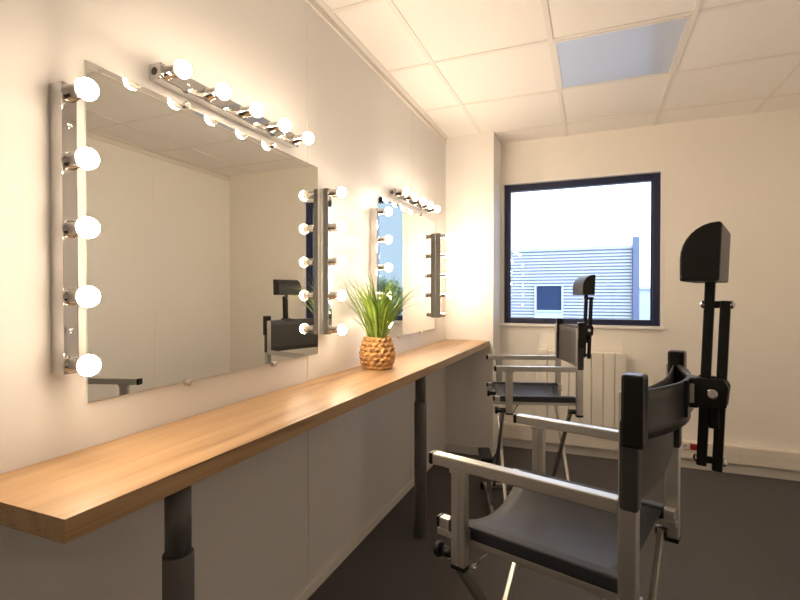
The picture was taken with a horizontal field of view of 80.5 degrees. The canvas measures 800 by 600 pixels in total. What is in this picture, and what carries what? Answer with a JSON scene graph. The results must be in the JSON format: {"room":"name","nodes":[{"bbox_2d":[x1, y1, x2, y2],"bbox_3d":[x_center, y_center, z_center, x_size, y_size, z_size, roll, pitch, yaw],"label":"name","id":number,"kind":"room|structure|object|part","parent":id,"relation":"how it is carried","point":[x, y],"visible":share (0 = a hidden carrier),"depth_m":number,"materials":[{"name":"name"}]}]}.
{"room":"backstage room","nodes":[
{"label":"backstage room","id":0,"kind":"room"},
{"bbox_2d":[0,0,445,599],"bbox_3d":[-0.687,-0.065,1.347,0.150,2.557,6.176,0,1,22],"label":"wall","id":1,"kind":"structure","parent":0,"point":[250,517],"depth_m":1.48,"materials":[{"name":"white paint"}]},
{"bbox_2d":[49,77,100,375],"bbox_3d":[-0.684,-0.151,0.998,0.118,0.618,0.044,0,1,22],"label":"light strip","id":2,"kind":"object","parent":1,"relation":"attached to","point":[65,159],"visible":1,"depth_m":0.99,"materials":[{"name":"silver metal"}]},
{"bbox_2d":[60,77,98,102],"bbox_3d":[-0.665,-0.438,0.987,0.076,0.044,0.044,0,1,22],"label":"bulb","id":3,"kind":"object","parent":2,"relation":"attached to","point":[83,88],"depth_m":0.98,"materials":[{"name":"white glass"}]},
{"bbox_2d":[61,147,98,170],"bbox_3d":[-0.665,-0.294,0.988,0.076,0.044,0.044,0,1,22],"label":"bulb","id":4,"kind":"object","parent":2,"relation":"attached to","point":[72,159],"depth_m":0.98,"materials":[{"name":"white glass"}]},
{"bbox_2d":[61,217,99,237],"bbox_3d":[-0.665,-0.150,0.990,0.076,0.044,0.044,0,1,22],"label":"bulb","id":5,"kind":"object","parent":2,"relation":"attached to","point":[71,227],"depth_m":0.98,"materials":[{"name":"white glass"}]},
{"bbox_2d":[62,286,99,306],"bbox_3d":[-0.665,-0.007,0.992,0.076,0.044,0.044,0,1,22],"label":"bulb","id":6,"kind":"object","parent":2,"relation":"attached to","point":[86,296],"depth_m":0.98,"materials":[{"name":"white glass"}]},
{"bbox_2d":[62,355,100,375],"bbox_3d":[-0.665,0.137,0.993,0.076,0.044,0.044,0,1,22],"label":"bulb","id":7,"kind":"object","parent":2,"relation":"attached to","point":[87,365],"depth_m":0.98,"materials":[{"name":"white glass"}]},
{"bbox_2d":[84,60,317,402],"bbox_3d":[-0.525,-0.159,1.523,0.016,0.802,0.975,0,1,22],"label":"wall mirror","id":8,"kind":"object","parent":1,"relation":"attached to","point":[202,260],"visible":1,"depth_m":1.34,"materials":[{"name":"silver metal"}]},
{"bbox_2d":[149,60,313,147],"bbox_3d":[-0.482,-0.593,1.489,0.118,0.044,0.618,0,1,22],"label":"light strip","id":9,"kind":"object","parent":1,"relation":"attached to","point":[175,78],"visible":1,"depth_m":1.40,"materials":[{"name":"silver metal"}]},
{"bbox_2d":[161,60,191,80],"bbox_3d":[-0.571,-0.590,1.216,0.076,0.044,0.044,0,1,22],"label":"bulb","id":10,"kind":"object","parent":9,"relation":"attached to","point":[182,69],"depth_m":1.21,"materials":[{"name":"white glass"}]},
{"bbox_2d":[204,83,230,101],"bbox_3d":[-0.517,-0.592,1.349,0.076,0.044,0.044,0,1,22],"label":"bulb","id":11,"kind":"object","parent":9,"relation":"attached to","point":[222,91],"depth_m":1.34,"materials":[{"name":"white glass"}]},
{"bbox_2d":[239,102,263,118],"bbox_3d":[-0.463,-0.593,1.482,0.076,0.044,0.044,0,1,22],"label":"bulb","id":12,"kind":"object","parent":9,"relation":"attached to","point":[256,110],"depth_m":1.47,"materials":[{"name":"white glass"}]},
{"bbox_2d":[268,118,290,132],"bbox_3d":[-0.409,-0.594,1.614,0.076,0.044,0.044,0,1,22],"label":"bulb","id":13,"kind":"object","parent":9,"relation":"attached to","point":[283,125],"depth_m":1.60,"materials":[{"name":"white glass"}]},
{"bbox_2d":[293,132,313,144],"bbox_3d":[-0.354,-0.596,1.747,0.076,0.044,0.044,0,1,22],"label":"bulb","id":14,"kind":"object","parent":9,"relation":"attached to","point":[307,138],"depth_m":1.74,"materials":[{"name":"white glass"}]},
{"bbox_2d":[320,187,346,334],"bbox_3d":[-0.280,-0.163,1.990,0.118,0.618,0.044,0,1,22],"label":"light strip","id":15,"kind":"object","parent":1,"relation":"attached to","point":[326,194],"visible":1,"depth_m":1.99,"materials":[{"name":"silver metal"}]},
{"bbox_2d":[328,187,345,197],"bbox_3d":[-0.260,-0.449,1.979,0.076,0.044,0.044,0,1,22],"label":"bulb","id":16,"kind":"object","parent":15,"relation":"attached to","point":[340,192],"depth_m":1.97,"materials":[{"name":"white glass"}]},
{"bbox_2d":[328,325,346,334],"bbox_3d":[-0.260,0.125,1.986,0.076,0.044,0.044,0,1,22],"label":"bulb","id":17,"kind":"object","parent":15,"relation":"attached to","point":[340,329],"depth_m":1.97,"materials":[{"name":"white glass"}]},
{"bbox_2d":[328,290,346,300],"bbox_3d":[-0.260,-0.019,1.984,0.076,0.044,0.044,0,1,22],"label":"bulb","id":18,"kind":"object","parent":15,"relation":"attached to","point":[341,295],"depth_m":1.97,"materials":[{"name":"white glass"}]},
{"bbox_2d":[328,256,346,265],"bbox_3d":[-0.260,-0.162,1.983,0.076,0.044,0.044,0,1,22],"label":"bulb","id":19,"kind":"object","parent":15,"relation":"attached to","point":[341,260],"depth_m":1.97,"materials":[{"name":"white glass"}]},
{"bbox_2d":[328,221,346,231],"bbox_3d":[-0.260,-0.306,1.981,0.076,0.044,0.044,0,1,22],"label":"bulb","id":20,"kind":"object","parent":15,"relation":"attached to","point":[340,226],"depth_m":1.97,"materials":[{"name":"white glass"}]},
{"bbox_2d":[307,2,411,584],"bbox_3d":[-0.601,-0.012,1.357,0.002,2.362,3.598,0,1,22],"label":"trim","id":21,"kind":"structure","parent":1,"relation":"attached to","point":[308,4],"depth_m":1.93,"materials":[{"name":"white paint"}]},
{"bbox_2d":[294,445,445,599],"bbox_3d":[-0.671,1.193,1.188,0.010,0.045,5.470,0,1,22],"label":"baseboard","id":22,"kind":"structure","parent":1,"relation":"attached to","point":[314,585],"depth_m":2.27,"materials":[{"name":"white"}]},
{"bbox_2d":[305,0,447,143],"bbox_3d":[-0.665,-1.215,1.160,0.022,0.052,5.470,0,1,22],"label":"trim","id":23,"kind":"structure","parent":1,"relation":"attached to","point":[319,6],"depth_m":2.42,"materials":[{"name":"white paint"}]},
{"bbox_2d":[370,207,391,326],"bbox_3d":[-0.095,-0.167,2.442,0.118,0.618,0.044,0,1,22],"label":"light strip","id":24,"kind":"object","parent":1,"relation":"attached to","point":[375,239],"visible":0.69,"depth_m":2.44,"materials":[{"name":"silver metal"}]},
{"bbox_2d":[377,263,391,271],"bbox_3d":[-0.076,-0.166,2.434,0.076,0.044,0.044,0,1,22],"label":"bulb","id":25,"kind":"object","parent":24,"relation":"attached to","point":[387,267],"depth_m":2.42,"materials":[{"name":"white glass"}]},
{"bbox_2d":[377,235,391,243],"bbox_3d":[-0.076,-0.310,2.433,0.076,0.044,0.044,0,1,22],"label":"bulb","id":26,"kind":"object","parent":24,"relation":"attached to","point":[387,239],"depth_m":2.42,"materials":[{"name":"white glass"}]},
{"bbox_2d":[377,207,391,215],"bbox_3d":[-0.076,-0.453,2.431,0.076,0.044,0.044,0,1,22],"label":"bulb","id":27,"kind":"object","parent":24,"relation":"attached to","point":[387,211],"depth_m":2.42,"materials":[{"name":"white glass"}]},
{"bbox_2d":[378,196,434,337],"bbox_3d":[0.070,-0.175,2.983,0.016,0.802,0.975,0,1,22],"label":"wall mirror","id":28,"kind":"object","parent":1,"relation":"attached to","point":[410,253],"visible":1,"depth_m":2.97,"materials":[{"name":"silver metal"}]},
{"bbox_2d":[389,188,439,213],"bbox_3d":[0.106,-0.609,2.931,0.118,0.044,0.618,0,1,22],"label":"light strip","id":29,"kind":"object","parent":1,"relation":"attached to","point":[403,196],"visible":1,"depth_m":2.87,"materials":[{"name":"silver metal"}]},
{"bbox_2d":[396,188,409,195],"bbox_3d":[0.017,-0.606,2.657,0.076,0.044,0.044,0,1,22],"label":"bulb","id":30,"kind":"object","parent":29,"relation":"attached to","point":[405,191],"depth_m":2.64,"materials":[{"name":"white glass"}]},
{"bbox_2d":[405,193,417,200],"bbox_3d":[0.071,-0.607,2.790,0.076,0.044,0.044,0,1,22],"label":"bulb","id":31,"kind":"object","parent":29,"relation":"attached to","point":[414,196],"depth_m":2.78,"materials":[{"name":"white glass"}]},
{"bbox_2d":[413,198,425,204],"bbox_3d":[0.125,-0.609,2.923,0.076,0.044,0.044,0,1,22],"label":"bulb","id":32,"kind":"object","parent":29,"relation":"attached to","point":[422,201],"depth_m":2.91,"materials":[{"name":"white glass"}]},
{"bbox_2d":[421,202,432,208],"bbox_3d":[0.179,-0.610,3.056,0.076,0.044,0.044,0,1,22],"label":"bulb","id":33,"kind":"object","parent":29,"relation":"attached to","point":[429,205],"depth_m":3.04,"materials":[{"name":"white glass"}]},
{"bbox_2d":[428,206,439,212],"bbox_3d":[0.234,-0.612,3.189,0.076,0.044,0.044,0,1,22],"label":"bulb","id":34,"kind":"object","parent":29,"relation":"attached to","point":[435,209],"depth_m":3.17,"materials":[{"name":"white glass"}]},
{"bbox_2d":[435,233,450,317],"bbox_3d":[0.314,-0.179,3.446,0.118,0.617,0.044,0,1,22],"label":"light strip","id":35,"kind":"object","parent":1,"relation":"attached to","point":[438,236],"visible":1,"depth_m":3.44,"materials":[{"name":"silver metal"}]},
{"bbox_2d":[440,292,450,297],"bbox_3d":[0.333,-0.035,3.440,0.076,0.044,0.044,0,1,22],"label":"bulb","id":36,"kind":"object","parent":35,"relation":"attached to","point":[447,294],"depth_m":3.43,"materials":[{"name":"white glass"}]},
{"bbox_2d":[440,272,450,277],"bbox_3d":[0.333,-0.178,3.438,0.076,0.044,0.044,0,1,22],"label":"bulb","id":37,"kind":"object","parent":35,"relation":"attached to","point":[442,275],"depth_m":3.43,"materials":[{"name":"white glass"}]},
{"bbox_2d":[440,253,450,258],"bbox_3d":[0.333,-0.322,3.437,0.076,0.044,0.044,0,1,22],"label":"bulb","id":38,"kind":"object","parent":35,"relation":"attached to","point":[447,255],"depth_m":3.42,"materials":[{"name":"white glass"}]},
{"bbox_2d":[440,233,450,238],"bbox_3d":[0.333,-0.465,3.435,0.076,0.044,0.044,0,1,22],"label":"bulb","id":39,"kind":"object","parent":35,"relation":"attached to","point":[447,235],"depth_m":3.42,"materials":[{"name":"white glass"}]},
{"bbox_2d":[445,131,500,455],"bbox_3d":[0.589,-0.042,3.780,0.375,2.457,0.306,0,1,22],"label":"wall pillar","id":40,"kind":"structure","parent":0,"point":[473,161],"depth_m":3.64,"materials":[{"name":"white paint"}]},
{"bbox_2d":[446,443,492,456],"bbox_3d":[0.534,1.156,3.645,0.365,0.065,0.010,0,1,22],"label":"baseboard","id":41,"kind":"structure","parent":40,"relation":"attached to","point":[458,448],"depth_m":3.66,"materials":[{"name":"white"}]},
{"bbox_2d":[307,446,799,599],"bbox_3d":[0.507,1.279,0.874,2.830,0.120,6.176,0,1,22],"label":"floor","id":42,"kind":"structure","parent":0,"point":[740,533],"depth_m":2.26,"materials":[{"name":"carpet"}]},
{"bbox_2d":[0,339,488,599],"bbox_3d":[-0.065,0.764,2.221,0.345,0.879,3.088,0,1,22],"label":"countertop","id":43,"kind":"structure","parent":42,"relation":"on","point":[63,499],"depth_m":1.04,"materials":[{"name":"brown wood"}]},
{"bbox_3d":[-0.468,0.463,0.997,0.052,0.170,0.052,0,1,22],"label":"leg","id":44,"kind":"part","parent":43,"relation":"part of","materials":[{"name":"grey paint"}]},
{"bbox_2d":[342,268,421,369],"bbox_3d":[-0.054,0.087,2.178,0.382,0.476,0.356,0,1,22],"label":"potted grass","id":45,"kind":"object","parent":43,"relation":"on","point":[377,351],"depth_m":2.19,"materials":[{"name":"plant"}]},
{"bbox_2d":[359,336,395,369],"bbox_3d":[-0.107,0.247,2.250,0.175,0.155,0.175,0,1,22],"label":"basket","id":46,"kind":"object","parent":45,"relation":"attached to","point":[376,352],"depth_m":2.19,"materials":[{"name":"wicker"}]},
{"bbox_3d":[0.104,0.447,2.400,0.052,0.170,0.052,0,1,22],"label":"leg","id":47,"kind":"part","parent":43,"relation":"part of","materials":[{"name":"grey paint"}]},
{"bbox_2d":[478,275,595,515],"bbox_3d":[0.788,0.528,2.741,0.649,1.340,0.507,0,1,5],"label":"chair","id":48,"kind":"object","parent":42,"relation":"on","point":[570,340],"visible":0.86,"depth_m":2.69,"materials":[{"name":"silver metal"}]},
{"bbox_3d":[0.779,1.176,2.982,0.530,0.028,0.028,0,1,5],"label":"foot rail","id":49,"kind":"part","parent":48,"relation":"part of","materials":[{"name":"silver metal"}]},
{"bbox_3d":[0.575,0.879,2.770,0.016,0.593,0.472,0,1,5],"label":"leg","id":50,"kind":"part","parent":48,"relation":"part of","materials":[{"name":"grey metal"}]},
{"bbox_3d":[0.625,0.487,2.988,0.044,0.224,0.025,0,1,5],"label":"post","id":51,"kind":"part","parent":48,"relation":"part of","materials":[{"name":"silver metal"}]},
{"bbox_3d":[0.592,0.879,2.756,0.016,0.593,0.472,0,1,5],"label":"leg","id":52,"kind":"part","parent":48,"relation":"part of","materials":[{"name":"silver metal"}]},
{"bbox_3d":[0.583,0.492,2.525,0.044,0.224,0.025,0,1,5],"label":"post","id":53,"kind":"part","parent":48,"relation":"part of","materials":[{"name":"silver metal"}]},
{"bbox_3d":[0.764,0.361,2.974,0.418,0.027,0.027,0,1,5],"label":"armrest","id":54,"kind":"part","parent":48,"relation":"part of","materials":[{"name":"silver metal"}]},
{"bbox_3d":[0.772,0.538,2.953,0.460,0.044,0.046,0,1,5],"label":"seat rail","id":55,"kind":"part","parent":48,"relation":"part of","materials":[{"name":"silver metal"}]},
{"bbox_3d":[0.754,0.542,2.744,0.402,0.055,0.426,0,1,5],"label":"seat","id":56,"kind":"part","parent":48,"relation":"part of","materials":[{"name":"black fabric"}]},
{"bbox_3d":[0.735,0.542,2.535,0.460,0.044,0.046,0,1,5],"label":"seat rail","id":57,"kind":"part","parent":48,"relation":"part of","materials":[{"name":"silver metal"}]},
{"bbox_3d":[0.722,0.366,2.511,0.418,0.027,0.027,0,1,5],"label":"armrest","id":58,"kind":"part","parent":48,"relation":"part of","materials":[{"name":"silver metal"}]},
{"bbox_3d":[0.988,0.374,2.954,0.032,0.456,0.030,0,1,5],"label":"post","id":59,"kind":"part","parent":48,"relation":"part of","materials":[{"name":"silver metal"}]},
{"bbox_3d":[0.925,0.879,2.738,0.016,0.593,0.472,0,1,5],"label":"leg","id":60,"kind":"part","parent":48,"relation":"part of","materials":[{"name":"grey metal"}]},
{"bbox_3d":[0.942,0.879,2.724,0.016,0.593,0.472,0,1,5],"label":"leg","id":61,"kind":"part","parent":48,"relation":"part of","materials":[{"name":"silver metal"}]},
{"bbox_3d":[0.976,0.259,2.721,0.017,0.215,0.445,0,1,5],"label":"backrest","id":62,"kind":"part","parent":48,"relation":"part of","materials":[{"name":"grey fabric"}]},
{"bbox_3d":[0.946,0.379,2.491,0.032,0.456,0.030,0,1,5],"label":"post","id":63,"kind":"part","parent":48,"relation":"part of","materials":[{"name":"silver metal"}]},
{"bbox_2d":[429,221,734,599],"bbox_3d":[0.439,0.532,1.163,0.625,1.368,0.507,1,1,39],"label":"chair","id":64,"kind":"object","parent":42,"relation":"on","point":[590,538],"visible":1,"depth_m":1.00,"materials":[{"name":"silver metal"}]},
{"bbox_3d":[0.096,0.608,1.156,0.017,0.038,0.038,1,1,39],"label":"knob","id":65,"kind":"part","parent":64,"relation":"part of","materials":[{"name":"black plastic"}]},
{"bbox_3d":[0.140,0.507,1.104,0.044,0.224,0.025,1,1,39],"label":"post","id":66,"kind":"part","parent":64,"relation":"part of","materials":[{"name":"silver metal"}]},
{"bbox_3d":[0.266,0.895,1.314,0.016,0.593,0.472,1,1,39],"label":"leg","id":67,"kind":"part","parent":64,"relation":"part of","materials":[{"name":"grey metal"}]},
{"bbox_3d":[0.272,0.895,1.293,0.016,0.593,0.472,1,1,39],"label":"leg","id":68,"kind":"part","parent":64,"relation":"part of","materials":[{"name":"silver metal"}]},
{"bbox_3d":[0.248,0.383,1.016,0.418,0.027,0.027,1,1,39],"label":"armrest","id":69,"kind":"part","parent":64,"relation":"part of","materials":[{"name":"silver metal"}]},
{"bbox_3d":[0.431,0.503,1.467,0.044,0.224,0.025,1,1,39],"label":"post","id":70,"kind":"part","parent":64,"relation":"part of","materials":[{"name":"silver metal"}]},
{"bbox_3d":[0.271,0.559,1.029,0.460,0.044,0.046,1,1,39],"label":"seat rail","id":71,"kind":"part","parent":64,"relation":"part of","materials":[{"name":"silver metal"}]},
{"bbox_3d":[0.403,0.559,1.192,0.402,0.055,0.426,1,1,39],"label":"seat","id":72,"kind":"part","parent":64,"relation":"part of","materials":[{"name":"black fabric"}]},
{"bbox_3d":[0.539,0.379,1.379,0.418,0.027,0.027,1,1,39],"label":"armrest","id":73,"kind":"part","parent":64,"relation":"part of","materials":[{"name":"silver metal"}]},
{"bbox_3d":[0.533,0.555,1.356,0.460,0.044,0.046,1,1,39],"label":"seat rail","id":74,"kind":"part","parent":64,"relation":"part of","materials":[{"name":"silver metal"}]},
{"bbox_3d":[0.424,0.397,0.876,0.032,0.456,0.030,1,1,39],"label":"post","id":75,"kind":"part","parent":64,"relation":"part of","materials":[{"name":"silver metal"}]},
{"bbox_3d":[0.547,0.898,1.073,0.016,0.593,0.472,1,1,39],"label":"leg","id":76,"kind":"part","parent":64,"relation":"part of","materials":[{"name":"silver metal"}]},
{"bbox_3d":[0.576,0.277,1.050,0.017,0.215,0.445,1,1,39],"label":"backrest","id":77,"kind":"part","parent":64,"relation":"part of","materials":[{"name":"grey fabric"}]},
{"bbox_3d":[0.715,0.393,1.239,0.032,0.456,0.030,1,1,39],"label":"post","id":78,"kind":"part","parent":64,"relation":"part of","materials":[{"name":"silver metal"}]},
{"bbox_2d":[323,0,799,142],"bbox_3d":[0.507,-1.296,0.846,2.730,0.124,6.176,0,1,22],"label":"ceiling","id":79,"kind":"structure","parent":0,"point":[473,66],"depth_m":2.48,"materials":[{"name":"tile"}]},
{"bbox_2d":[554,15,690,89],"bbox_3d":[1.118,-1.252,2.446,0.576,0.006,0.576,0,1,22],"label":"recessed light","id":80,"kind":"object","parent":79,"relation":"in","point":[650,49],"visible":1,"depth_m":2.40,"materials":[{"name":"white plastic"}]},
{"bbox_2d":[500,108,799,450],"bbox_3d":[1.636,-0.090,3.626,2.430,2.557,0.200,0,1,22],"label":"wall","id":81,"kind":"structure","parent":0,"point":[740,172],"depth_m":3.27,"materials":[{"name":"white paint"}]},
{"bbox_2d":[537,348,626,427],"bbox_3d":[1.369,0.657,3.589,0.631,0.564,0.086,0,1,22],"label":"radiator","id":82,"kind":"object","parent":81,"relation":"attached to","point":[602,373],"visible":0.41,"depth_m":3.51,"materials":[{"name":"white metal"}]},
{"bbox_3d":[1.377,0.663,3.608,0.614,0.512,0.044,0,1,22],"label":"plate","id":83,"kind":"part","parent":82,"relation":"part of","materials":[{"name":"white metal"}]},
{"bbox_2d":[501,169,664,329],"bbox_3d":[1.378,-0.367,3.657,1.169,1.154,0.129,0,1,22],"label":"window","id":84,"kind":"structure","parent":81,"relation":"in","point":[656,177],"depth_m":3.56,"materials":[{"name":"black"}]},
{"bbox_3d":[1.367,0.199,3.635,1.169,0.022,0.068,0,1,22],"label":"sill","id":85,"kind":"part","parent":84,"relation":"part of","materials":[{"name":"white"}]},
{"bbox_2d":[502,422,799,470],"bbox_3d":[1.762,1.054,3.451,2.052,0.122,0.052,0,1,22],"label":"duct","id":86,"kind":"object","parent":81,"relation":"attached to","point":[782,459],"visible":0.49,"depth_m":3.26,"materials":[{"name":"beige plastic"}]},
{"bbox_2d":[681,443,687,448],"bbox_3d":[1.999,1.026,3.319,0.043,0.043,0.012,0,1,22],"label":"power socket","id":87,"kind":"object","parent":86,"relation":"attached to","point":[683,445],"visible":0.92,"depth_m":3.32,"materials":[{"name":"white plastic"}]},
{"bbox_2d":[690,444,696,449],"bbox_3d":[2.050,1.026,3.298,0.043,0.043,0.012,0,1,22],"label":"power socket","id":88,"kind":"object","parent":86,"relation":"attached to","point":[692,446],"visible":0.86,"depth_m":3.30,"materials":[{"name":"red plastic"}]},
{"bbox_2d":[502,438,799,480],"bbox_3d":[1.765,1.150,3.473,2.045,0.080,0.012,0,1,22],"label":"baseboard","id":89,"kind":"structure","parent":81,"relation":"attached to","point":[603,453],"depth_m":3.35,"materials":[{"name":"white"}]},
{"label":"outside","id":90,"kind":"structure","parent":0,"visible":0},
{"bbox_3d":[39.421,3.825,73.067,140.000,0.200,155.000,0,1,22],"label":"ground","id":91,"kind":"structure","parent":90,"visible":0},
{"bbox_2d":[511,237,639,319],"bbox_3d":[3.744,0.476,32.958,22.190,7.380,12.150,0,1,22],"label":"industrial building","id":92,"kind":"structure","parent":91,"relation":"on","point":[542,279],"depth_m":24.47,"materials":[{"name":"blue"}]},
{"bbox_3d":[7.290,-0.118,25.133,0.100,1.300,0.050,0,1,22],"label":"shutter rail","id":93,"kind":"part","parent":92,"relation":"part of","materials":[{"name":"white metal"}]},
{"bbox_3d":[7.854,0.794,24.951,1.450,0.360,0.120,0,1,22],"label":"spandrel panel","id":94,"kind":"part","parent":92,"relation":"part of","materials":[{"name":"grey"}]},
{"bbox_3d":[7.866,-0.106,24.958,1.260,1.320,0.080,0,1,22],"label":"glass","id":95,"kind":"part","parent":92,"relation":"part of","materials":[{"name":"blue glass"}]},
{"bbox_3d":[11.684,0.580,23.457,0.310,7.380,0.550,0,1,22],"label":"corner post","id":96,"kind":"part","parent":92,"relation":"part of","materials":[{"name":"blue metal"}]},
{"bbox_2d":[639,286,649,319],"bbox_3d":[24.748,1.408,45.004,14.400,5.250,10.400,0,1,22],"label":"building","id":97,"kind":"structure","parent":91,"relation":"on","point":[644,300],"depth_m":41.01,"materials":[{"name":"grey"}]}
]}

